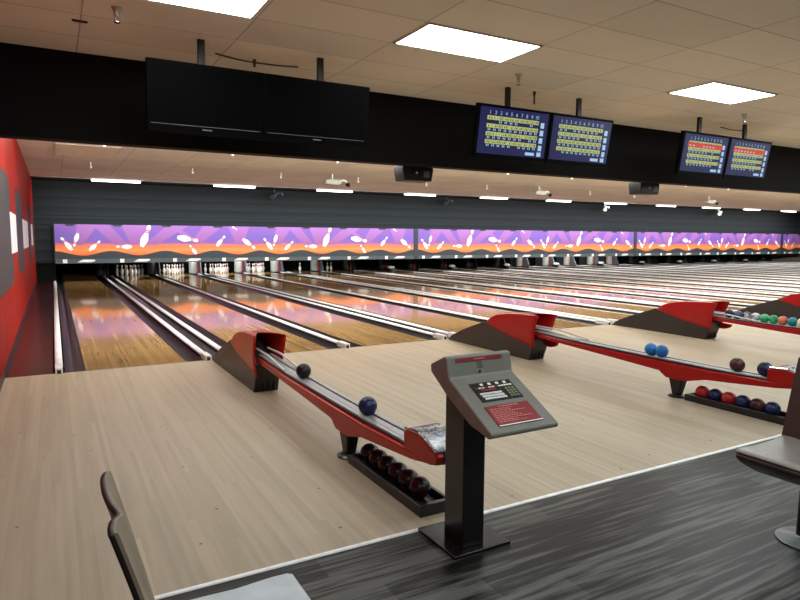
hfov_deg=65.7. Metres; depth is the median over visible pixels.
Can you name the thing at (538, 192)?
projector
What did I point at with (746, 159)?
monitor
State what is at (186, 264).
pin
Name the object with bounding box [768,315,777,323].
ball
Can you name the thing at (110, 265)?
wall
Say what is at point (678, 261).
rail
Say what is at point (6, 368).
baseboard
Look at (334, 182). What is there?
projector
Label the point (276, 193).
spotlight
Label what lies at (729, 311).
ball
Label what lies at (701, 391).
ball
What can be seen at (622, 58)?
ceiling
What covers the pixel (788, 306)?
ball return
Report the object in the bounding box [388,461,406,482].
ball
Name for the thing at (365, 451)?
ball
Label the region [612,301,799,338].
ball return
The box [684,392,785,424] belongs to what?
ball rack
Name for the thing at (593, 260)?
pinsetter
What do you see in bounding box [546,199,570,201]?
strip light
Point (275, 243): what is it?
masking unit panel
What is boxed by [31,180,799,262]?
wall
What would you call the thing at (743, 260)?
rail
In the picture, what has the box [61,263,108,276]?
pinsetter
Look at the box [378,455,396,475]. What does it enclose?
ball
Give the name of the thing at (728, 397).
ball
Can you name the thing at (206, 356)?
rail
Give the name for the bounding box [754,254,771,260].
pinsetter
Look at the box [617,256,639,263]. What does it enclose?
pinsetter
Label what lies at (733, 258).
pinsetter
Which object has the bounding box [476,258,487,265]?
curtain
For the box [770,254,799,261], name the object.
wall
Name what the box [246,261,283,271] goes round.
pinsetter
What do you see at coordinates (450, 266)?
rail
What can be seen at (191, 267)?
pinsetter
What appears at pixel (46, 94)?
soffit
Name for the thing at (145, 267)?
pin
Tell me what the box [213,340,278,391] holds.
hood
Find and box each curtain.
[61,263,95,274]
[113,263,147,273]
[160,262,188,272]
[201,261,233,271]
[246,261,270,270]
[282,260,309,269]
[322,260,340,269]
[354,259,375,268]
[390,259,403,267]
[418,259,434,267]
[450,258,459,266]
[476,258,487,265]
[504,258,509,263]
[527,257,535,264]
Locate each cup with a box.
[111,6,121,16]
[515,73,521,80]
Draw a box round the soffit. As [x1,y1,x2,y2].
[0,42,799,193]
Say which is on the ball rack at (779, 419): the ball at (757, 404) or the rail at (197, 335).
the ball at (757, 404)
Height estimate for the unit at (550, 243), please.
1.270 m
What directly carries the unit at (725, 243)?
attached to the wall at (54, 202)
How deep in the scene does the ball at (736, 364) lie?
5.27 m
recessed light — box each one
[54,143,121,157]
[147,0,269,18]
[393,22,542,62]
[667,81,777,103]
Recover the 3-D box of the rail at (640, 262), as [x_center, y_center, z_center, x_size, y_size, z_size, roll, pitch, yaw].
[18.484,-1.378,28.995,0.340,0.310,17.734,-3,6,-29]
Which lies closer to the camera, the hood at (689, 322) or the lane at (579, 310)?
the hood at (689, 322)
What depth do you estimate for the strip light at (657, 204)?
32.03 m
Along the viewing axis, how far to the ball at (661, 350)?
5.93 m
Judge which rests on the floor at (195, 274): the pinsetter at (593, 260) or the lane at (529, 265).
the lane at (529, 265)
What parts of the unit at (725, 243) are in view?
post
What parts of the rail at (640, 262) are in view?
rail, rail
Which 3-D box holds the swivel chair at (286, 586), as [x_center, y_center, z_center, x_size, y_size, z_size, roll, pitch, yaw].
[-0.460,0.874,1.592,0.521,0.857,0.380,-3,6,-29]
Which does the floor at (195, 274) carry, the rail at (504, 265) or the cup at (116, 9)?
the rail at (504, 265)
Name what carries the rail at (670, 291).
on the floor at (195, 274)
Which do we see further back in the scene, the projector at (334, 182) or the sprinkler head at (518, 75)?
the projector at (334, 182)
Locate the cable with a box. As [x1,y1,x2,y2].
[215,53,297,67]
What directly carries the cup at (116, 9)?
on the sprinkler head at (116, 9)
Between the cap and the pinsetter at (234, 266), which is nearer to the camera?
the cap
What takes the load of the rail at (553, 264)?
on the floor at (195, 274)
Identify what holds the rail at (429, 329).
on the floor at (195, 274)
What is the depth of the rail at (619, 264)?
30.51 m
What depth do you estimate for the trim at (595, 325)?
7.91 m
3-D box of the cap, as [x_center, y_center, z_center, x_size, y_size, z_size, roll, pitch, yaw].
[-6.469,-0.004,15.132,0.164,0.108,17.580,-3,6,-29]
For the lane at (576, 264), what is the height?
0.121 m
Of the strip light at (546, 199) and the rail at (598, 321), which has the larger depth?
the strip light at (546, 199)
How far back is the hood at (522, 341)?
7.81 m
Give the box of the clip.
[72,19,87,23]
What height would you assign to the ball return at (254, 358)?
0.562 m
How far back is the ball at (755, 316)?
8.53 m
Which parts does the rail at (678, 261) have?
rail, rail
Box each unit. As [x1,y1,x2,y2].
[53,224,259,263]
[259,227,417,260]
[418,229,537,258]
[537,231,636,256]
[636,232,715,255]
[715,233,783,254]
[782,234,799,253]
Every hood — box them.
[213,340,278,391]
[449,321,546,359]
[612,308,720,338]
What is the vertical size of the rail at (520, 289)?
0.158 m
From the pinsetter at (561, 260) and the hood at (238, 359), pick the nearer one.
the hood at (238, 359)
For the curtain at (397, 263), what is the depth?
30.63 m
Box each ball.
[296,363,310,377]
[358,396,376,414]
[360,443,377,462]
[369,449,386,468]
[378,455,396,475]
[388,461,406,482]
[398,468,417,490]
[409,476,430,498]
[644,343,656,354]
[655,345,668,356]
[695,385,709,397]
[708,388,722,400]
[721,391,735,404]
[725,309,733,317]
[729,358,744,371]
[733,311,741,318]
[735,395,750,407]
[742,312,751,319]
[749,398,764,411]
[751,313,759,320]
[757,362,772,376]
[759,314,768,322]
[764,401,780,415]
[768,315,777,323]
[778,316,787,324]
[787,317,797,325]
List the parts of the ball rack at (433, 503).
plate, rail, plate, rail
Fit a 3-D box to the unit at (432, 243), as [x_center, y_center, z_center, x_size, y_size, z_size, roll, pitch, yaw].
[3.648,-2.521,27.866,6.620,1.260,0.090,-3,6,-29]
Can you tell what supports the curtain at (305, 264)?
hanging from the pinsetter at (313, 265)
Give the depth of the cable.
6.24 m
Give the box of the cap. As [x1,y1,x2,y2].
[107,277,215,358]
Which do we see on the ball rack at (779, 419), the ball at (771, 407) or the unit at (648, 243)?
the ball at (771, 407)
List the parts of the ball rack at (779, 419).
plate, rail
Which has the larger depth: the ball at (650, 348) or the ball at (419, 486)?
the ball at (650, 348)
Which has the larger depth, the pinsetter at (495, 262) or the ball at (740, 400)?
the pinsetter at (495, 262)
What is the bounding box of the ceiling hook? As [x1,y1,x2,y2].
[533,91,535,103]
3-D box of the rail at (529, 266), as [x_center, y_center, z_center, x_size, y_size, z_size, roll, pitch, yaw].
[11.065,-0.922,24.800,0.079,0.158,17.584,-3,6,-29]
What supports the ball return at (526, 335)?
on the floor at (215, 477)
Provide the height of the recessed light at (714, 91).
0.012 m
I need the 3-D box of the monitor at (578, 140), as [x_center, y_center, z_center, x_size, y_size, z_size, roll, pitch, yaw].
[2.293,-2.152,7.937,1.064,0.850,0.163,-3,6,-29]
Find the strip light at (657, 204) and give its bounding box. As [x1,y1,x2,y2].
[656,204,675,206]
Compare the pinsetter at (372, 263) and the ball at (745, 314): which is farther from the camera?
the pinsetter at (372, 263)
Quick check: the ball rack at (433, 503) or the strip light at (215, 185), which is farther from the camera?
the strip light at (215, 185)
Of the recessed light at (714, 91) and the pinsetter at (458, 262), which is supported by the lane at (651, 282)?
the pinsetter at (458, 262)
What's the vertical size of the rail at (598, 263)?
0.310 m
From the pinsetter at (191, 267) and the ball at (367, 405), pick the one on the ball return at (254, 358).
the ball at (367, 405)
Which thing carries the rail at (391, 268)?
on the floor at (195, 274)
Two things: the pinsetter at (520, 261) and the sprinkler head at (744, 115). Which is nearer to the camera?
the sprinkler head at (744, 115)
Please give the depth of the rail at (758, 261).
40.84 m
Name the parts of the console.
post, plate, instruction plate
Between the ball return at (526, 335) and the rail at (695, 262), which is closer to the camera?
the ball return at (526, 335)
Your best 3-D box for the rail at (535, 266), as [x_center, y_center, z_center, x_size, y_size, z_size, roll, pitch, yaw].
[11.294,-0.934,24.927,0.079,0.158,17.584,-3,6,-29]
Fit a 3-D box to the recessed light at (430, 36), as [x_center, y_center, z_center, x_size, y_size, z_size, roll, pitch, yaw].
[0.630,-2.354,5.710,1.240,0.012,0.621,-3,6,-29]
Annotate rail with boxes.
[54,281,62,373]
[102,276,211,360]
[111,276,220,351]
[155,275,349,347]
[198,274,446,339]
[205,273,455,336]
[244,273,488,320]
[281,272,610,324]
[287,272,616,323]
[321,271,642,313]
[354,270,662,305]
[359,270,736,311]
[386,266,755,305]
[419,269,773,300]
[430,269,775,299]
[447,265,789,295]
[477,267,799,292]
[481,267,799,290]
[502,264,799,287]
[529,266,799,283]
[535,266,799,282]
[552,263,799,280]
[576,265,799,278]
[584,265,793,276]
[597,262,799,275]
[619,264,799,273]
[627,264,798,272]
[638,261,799,271]
[659,263,799,270]
[675,260,799,268]
[695,262,799,267]
[709,260,799,265]
[728,262,799,264]
[741,259,799,263]
[758,261,799,262]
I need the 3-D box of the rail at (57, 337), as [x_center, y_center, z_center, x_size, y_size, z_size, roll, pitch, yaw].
[-7.920,0.029,14.263,0.079,0.158,17.584,-3,6,-29]
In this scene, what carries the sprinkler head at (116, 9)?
attached to the ceiling
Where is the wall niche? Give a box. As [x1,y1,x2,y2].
[36,263,55,282]
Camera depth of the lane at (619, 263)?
33.12 m
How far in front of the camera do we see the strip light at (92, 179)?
19.36 m
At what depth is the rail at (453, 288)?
15.74 m
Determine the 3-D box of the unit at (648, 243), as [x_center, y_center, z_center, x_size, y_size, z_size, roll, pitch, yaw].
[15.395,-3.110,34.386,6.620,1.260,0.090,-3,6,-29]
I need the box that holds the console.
[418,350,557,559]
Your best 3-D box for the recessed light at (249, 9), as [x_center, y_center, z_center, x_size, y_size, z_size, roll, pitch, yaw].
[-1.595,-2.244,4.492,1.240,0.012,0.621,-3,6,-29]
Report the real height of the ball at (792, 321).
0.122 m
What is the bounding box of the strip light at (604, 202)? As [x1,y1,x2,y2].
[604,202,626,204]
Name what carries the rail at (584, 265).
on the floor at (195, 274)
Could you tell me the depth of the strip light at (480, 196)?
26.52 m
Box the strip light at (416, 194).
[404,193,435,195]
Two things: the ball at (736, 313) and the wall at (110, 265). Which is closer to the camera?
the ball at (736, 313)
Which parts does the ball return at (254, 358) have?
guide rod, guide rod, leg, plate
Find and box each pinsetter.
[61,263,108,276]
[113,262,160,274]
[160,262,201,273]
[201,261,247,272]
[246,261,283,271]
[282,260,323,270]
[322,260,355,270]
[354,259,390,269]
[390,259,419,268]
[418,258,450,267]
[450,258,477,267]
[476,258,505,266]
[504,257,528,266]
[527,257,554,265]
[553,257,575,265]
[574,256,598,264]
[597,256,618,264]
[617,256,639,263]
[638,256,657,263]
[656,255,676,262]
[675,255,693,262]
[691,255,710,261]
[709,255,725,261]
[724,255,741,261]
[741,254,756,261]
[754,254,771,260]
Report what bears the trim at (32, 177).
attached to the wall at (54, 202)
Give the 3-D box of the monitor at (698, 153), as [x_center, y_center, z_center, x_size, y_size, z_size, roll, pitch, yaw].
[4.465,-2.261,9.142,1.043,0.850,0.163,-3,6,-29]
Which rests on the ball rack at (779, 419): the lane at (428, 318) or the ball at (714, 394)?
the ball at (714, 394)
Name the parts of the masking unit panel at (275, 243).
name plate, post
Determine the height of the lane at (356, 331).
0.121 m
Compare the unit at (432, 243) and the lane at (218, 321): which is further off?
the unit at (432, 243)
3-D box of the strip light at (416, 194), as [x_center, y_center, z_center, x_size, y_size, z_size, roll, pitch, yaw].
[0.803,-4.218,24.805,1.440,0.075,0.130,-3,6,-29]
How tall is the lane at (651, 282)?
0.121 m
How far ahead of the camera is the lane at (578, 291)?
18.38 m
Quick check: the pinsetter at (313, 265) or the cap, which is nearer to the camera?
the cap
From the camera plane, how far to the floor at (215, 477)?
3.71 m
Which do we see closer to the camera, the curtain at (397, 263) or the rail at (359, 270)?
the rail at (359, 270)
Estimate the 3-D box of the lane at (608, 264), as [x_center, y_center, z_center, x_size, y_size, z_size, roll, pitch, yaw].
[17.406,-1.303,29.346,1.454,0.121,19.288,-3,6,-29]
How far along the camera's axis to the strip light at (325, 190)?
22.93 m
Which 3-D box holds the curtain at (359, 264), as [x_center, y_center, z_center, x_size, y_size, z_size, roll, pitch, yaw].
[-1.825,-2.046,29.682,1.529,1.098,0.050,-3,6,-29]
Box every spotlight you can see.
[270,189,282,198]
[444,197,452,205]
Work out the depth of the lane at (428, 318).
13.60 m
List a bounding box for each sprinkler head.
[111,6,121,23]
[515,73,521,85]
[741,113,747,121]
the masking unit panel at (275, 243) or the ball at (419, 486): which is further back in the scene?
the masking unit panel at (275, 243)
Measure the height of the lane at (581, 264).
0.121 m
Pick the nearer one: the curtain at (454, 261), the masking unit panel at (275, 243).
the masking unit panel at (275, 243)
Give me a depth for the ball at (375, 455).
3.83 m
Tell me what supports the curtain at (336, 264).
hanging from the pinsetter at (336, 264)
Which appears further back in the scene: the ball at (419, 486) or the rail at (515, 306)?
the rail at (515, 306)
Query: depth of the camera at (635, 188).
10.45 m
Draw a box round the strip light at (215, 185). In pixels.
[213,184,255,187]
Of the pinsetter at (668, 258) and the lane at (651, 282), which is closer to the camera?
the lane at (651, 282)
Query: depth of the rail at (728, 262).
38.45 m
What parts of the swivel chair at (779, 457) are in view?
seat, floor plate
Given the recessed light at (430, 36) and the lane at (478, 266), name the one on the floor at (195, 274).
the lane at (478, 266)
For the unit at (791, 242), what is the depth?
39.77 m
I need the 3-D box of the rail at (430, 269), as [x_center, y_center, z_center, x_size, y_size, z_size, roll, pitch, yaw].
[5.421,-0.639,21.667,0.079,0.158,17.584,-3,6,-29]
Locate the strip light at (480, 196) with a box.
[480,196,507,198]
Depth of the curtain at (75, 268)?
23.84 m
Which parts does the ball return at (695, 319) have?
guide rod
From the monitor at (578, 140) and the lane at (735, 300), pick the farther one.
the lane at (735, 300)
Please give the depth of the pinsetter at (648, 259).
37.84 m
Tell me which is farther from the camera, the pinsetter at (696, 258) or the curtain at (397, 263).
the pinsetter at (696, 258)
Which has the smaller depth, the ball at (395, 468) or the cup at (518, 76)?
the ball at (395, 468)
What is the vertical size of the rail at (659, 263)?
0.158 m
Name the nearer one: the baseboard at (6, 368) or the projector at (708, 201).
the baseboard at (6, 368)
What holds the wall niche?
attached to the wall at (18, 276)
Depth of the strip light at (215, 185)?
21.16 m
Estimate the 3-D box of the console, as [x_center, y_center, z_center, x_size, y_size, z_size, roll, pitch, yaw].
[0.369,0.712,2.852,0.368,0.938,0.637,-3,6,-29]
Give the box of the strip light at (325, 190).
[316,189,352,192]
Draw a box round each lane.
[56,275,201,371]
[109,274,340,352]
[151,273,436,346]
[202,272,483,332]
[241,271,602,328]
[277,270,634,319]
[309,269,659,311]
[347,269,748,309]
[380,268,767,303]
[416,267,783,298]
[433,267,798,293]
[465,266,799,289]
[488,266,799,285]
[518,265,799,281]
[537,265,799,279]
[566,264,799,276]
[581,264,799,274]
[608,264,799,272]
[619,263,798,270]
[647,263,789,268]
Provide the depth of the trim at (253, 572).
3.03 m
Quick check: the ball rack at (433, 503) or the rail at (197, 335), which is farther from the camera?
the rail at (197, 335)
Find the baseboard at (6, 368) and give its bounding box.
[0,281,36,391]
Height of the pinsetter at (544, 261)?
1.098 m
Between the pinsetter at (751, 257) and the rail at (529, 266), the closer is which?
the rail at (529, 266)
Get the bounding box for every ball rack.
[348,452,444,517]
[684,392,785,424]
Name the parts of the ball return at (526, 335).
guide rod, guide rod, leg, plate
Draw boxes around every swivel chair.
[100,471,310,599]
[735,357,799,549]
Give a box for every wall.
[0,138,36,378]
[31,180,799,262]
[55,263,620,277]
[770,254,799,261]
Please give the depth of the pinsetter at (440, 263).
31.32 m
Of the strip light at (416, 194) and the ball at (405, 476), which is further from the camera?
the strip light at (416, 194)
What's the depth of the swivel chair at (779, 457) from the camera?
3.01 m
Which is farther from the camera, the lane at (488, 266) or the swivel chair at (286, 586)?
the lane at (488, 266)
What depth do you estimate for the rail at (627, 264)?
30.87 m
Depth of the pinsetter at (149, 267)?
24.46 m
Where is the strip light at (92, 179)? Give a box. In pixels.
[91,178,140,182]
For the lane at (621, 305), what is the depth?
16.93 m
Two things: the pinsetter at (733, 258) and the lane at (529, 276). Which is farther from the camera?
the pinsetter at (733, 258)
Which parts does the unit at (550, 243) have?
post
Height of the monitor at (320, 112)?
0.860 m
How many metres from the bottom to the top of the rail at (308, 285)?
0.158 m
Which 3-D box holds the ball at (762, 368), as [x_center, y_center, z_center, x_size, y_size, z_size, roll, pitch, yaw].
[3.008,0.570,5.103,0.122,0.122,0.122,0,6,-5]
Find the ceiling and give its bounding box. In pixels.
[0,0,799,210]
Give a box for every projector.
[322,174,349,186]
[530,186,551,196]
[701,196,718,204]
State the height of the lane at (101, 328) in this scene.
0.121 m
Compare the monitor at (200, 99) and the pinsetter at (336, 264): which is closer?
the monitor at (200, 99)
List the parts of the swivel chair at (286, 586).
backrest, seat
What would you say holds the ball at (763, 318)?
on the ball return at (695, 319)
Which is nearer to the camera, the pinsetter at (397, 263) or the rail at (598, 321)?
the rail at (598, 321)
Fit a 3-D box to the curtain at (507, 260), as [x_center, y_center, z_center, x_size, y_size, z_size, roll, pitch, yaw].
[5.402,-2.409,33.694,1.529,1.098,0.050,-3,6,-29]
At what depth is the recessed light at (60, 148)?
12.82 m
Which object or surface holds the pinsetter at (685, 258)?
on the lane
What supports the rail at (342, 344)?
on the floor at (195, 274)
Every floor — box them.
[0,283,799,599]
[53,274,197,372]
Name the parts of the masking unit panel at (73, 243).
post, name plate, name plate, name plate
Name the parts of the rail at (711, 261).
rail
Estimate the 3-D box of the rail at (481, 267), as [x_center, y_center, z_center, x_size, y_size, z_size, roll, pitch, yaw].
[8.358,-0.786,23.297,0.079,0.158,17.584,-3,6,-29]
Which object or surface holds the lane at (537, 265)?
on the floor at (195, 274)
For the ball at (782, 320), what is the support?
on the ball return at (695, 319)
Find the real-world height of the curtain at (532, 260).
1.098 m
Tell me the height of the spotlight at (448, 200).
0.400 m
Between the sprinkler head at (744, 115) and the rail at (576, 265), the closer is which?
the sprinkler head at (744, 115)
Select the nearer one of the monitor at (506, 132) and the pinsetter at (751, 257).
the monitor at (506, 132)
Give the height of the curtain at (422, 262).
1.098 m
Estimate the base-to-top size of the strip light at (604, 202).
0.075 m
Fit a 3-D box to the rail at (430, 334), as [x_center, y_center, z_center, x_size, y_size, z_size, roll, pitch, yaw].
[-3.619,-0.186,16.650,0.079,0.158,17.584,-3,6,-29]
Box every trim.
[30,176,799,212]
[54,325,597,373]
[154,434,781,599]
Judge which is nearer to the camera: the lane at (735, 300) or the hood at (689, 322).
the hood at (689, 322)
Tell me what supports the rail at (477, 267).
on the floor at (195, 274)
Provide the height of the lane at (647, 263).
0.121 m
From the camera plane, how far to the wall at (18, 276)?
9.16 m
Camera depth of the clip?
5.14 m
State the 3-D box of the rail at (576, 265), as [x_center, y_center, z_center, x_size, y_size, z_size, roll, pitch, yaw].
[14.002,-1.069,26.430,0.079,0.158,17.584,-3,6,-29]
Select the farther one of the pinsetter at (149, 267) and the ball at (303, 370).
the pinsetter at (149, 267)
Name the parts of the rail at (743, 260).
rail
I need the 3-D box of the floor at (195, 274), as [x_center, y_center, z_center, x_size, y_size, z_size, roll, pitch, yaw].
[11.822,-0.969,26.764,46.815,0.070,20.200,-3,6,-29]
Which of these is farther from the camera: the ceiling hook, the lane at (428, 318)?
the lane at (428, 318)
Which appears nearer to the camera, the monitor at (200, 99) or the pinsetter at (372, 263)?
the monitor at (200, 99)
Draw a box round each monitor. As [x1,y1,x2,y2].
[145,39,264,140]
[263,58,369,148]
[470,87,550,162]
[544,98,613,167]
[673,117,729,177]
[722,124,771,180]
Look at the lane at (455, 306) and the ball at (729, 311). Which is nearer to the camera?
the ball at (729, 311)
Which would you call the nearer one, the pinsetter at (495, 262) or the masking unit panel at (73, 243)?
the masking unit panel at (73, 243)
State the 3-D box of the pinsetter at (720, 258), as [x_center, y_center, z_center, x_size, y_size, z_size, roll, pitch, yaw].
[20.476,-3.074,41.149,1.529,1.098,1.648,-3,6,-29]
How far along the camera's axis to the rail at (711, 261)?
37.84 m
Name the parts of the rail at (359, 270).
rail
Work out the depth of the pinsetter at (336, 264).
28.76 m
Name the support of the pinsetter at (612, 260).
on the lane at (581, 264)

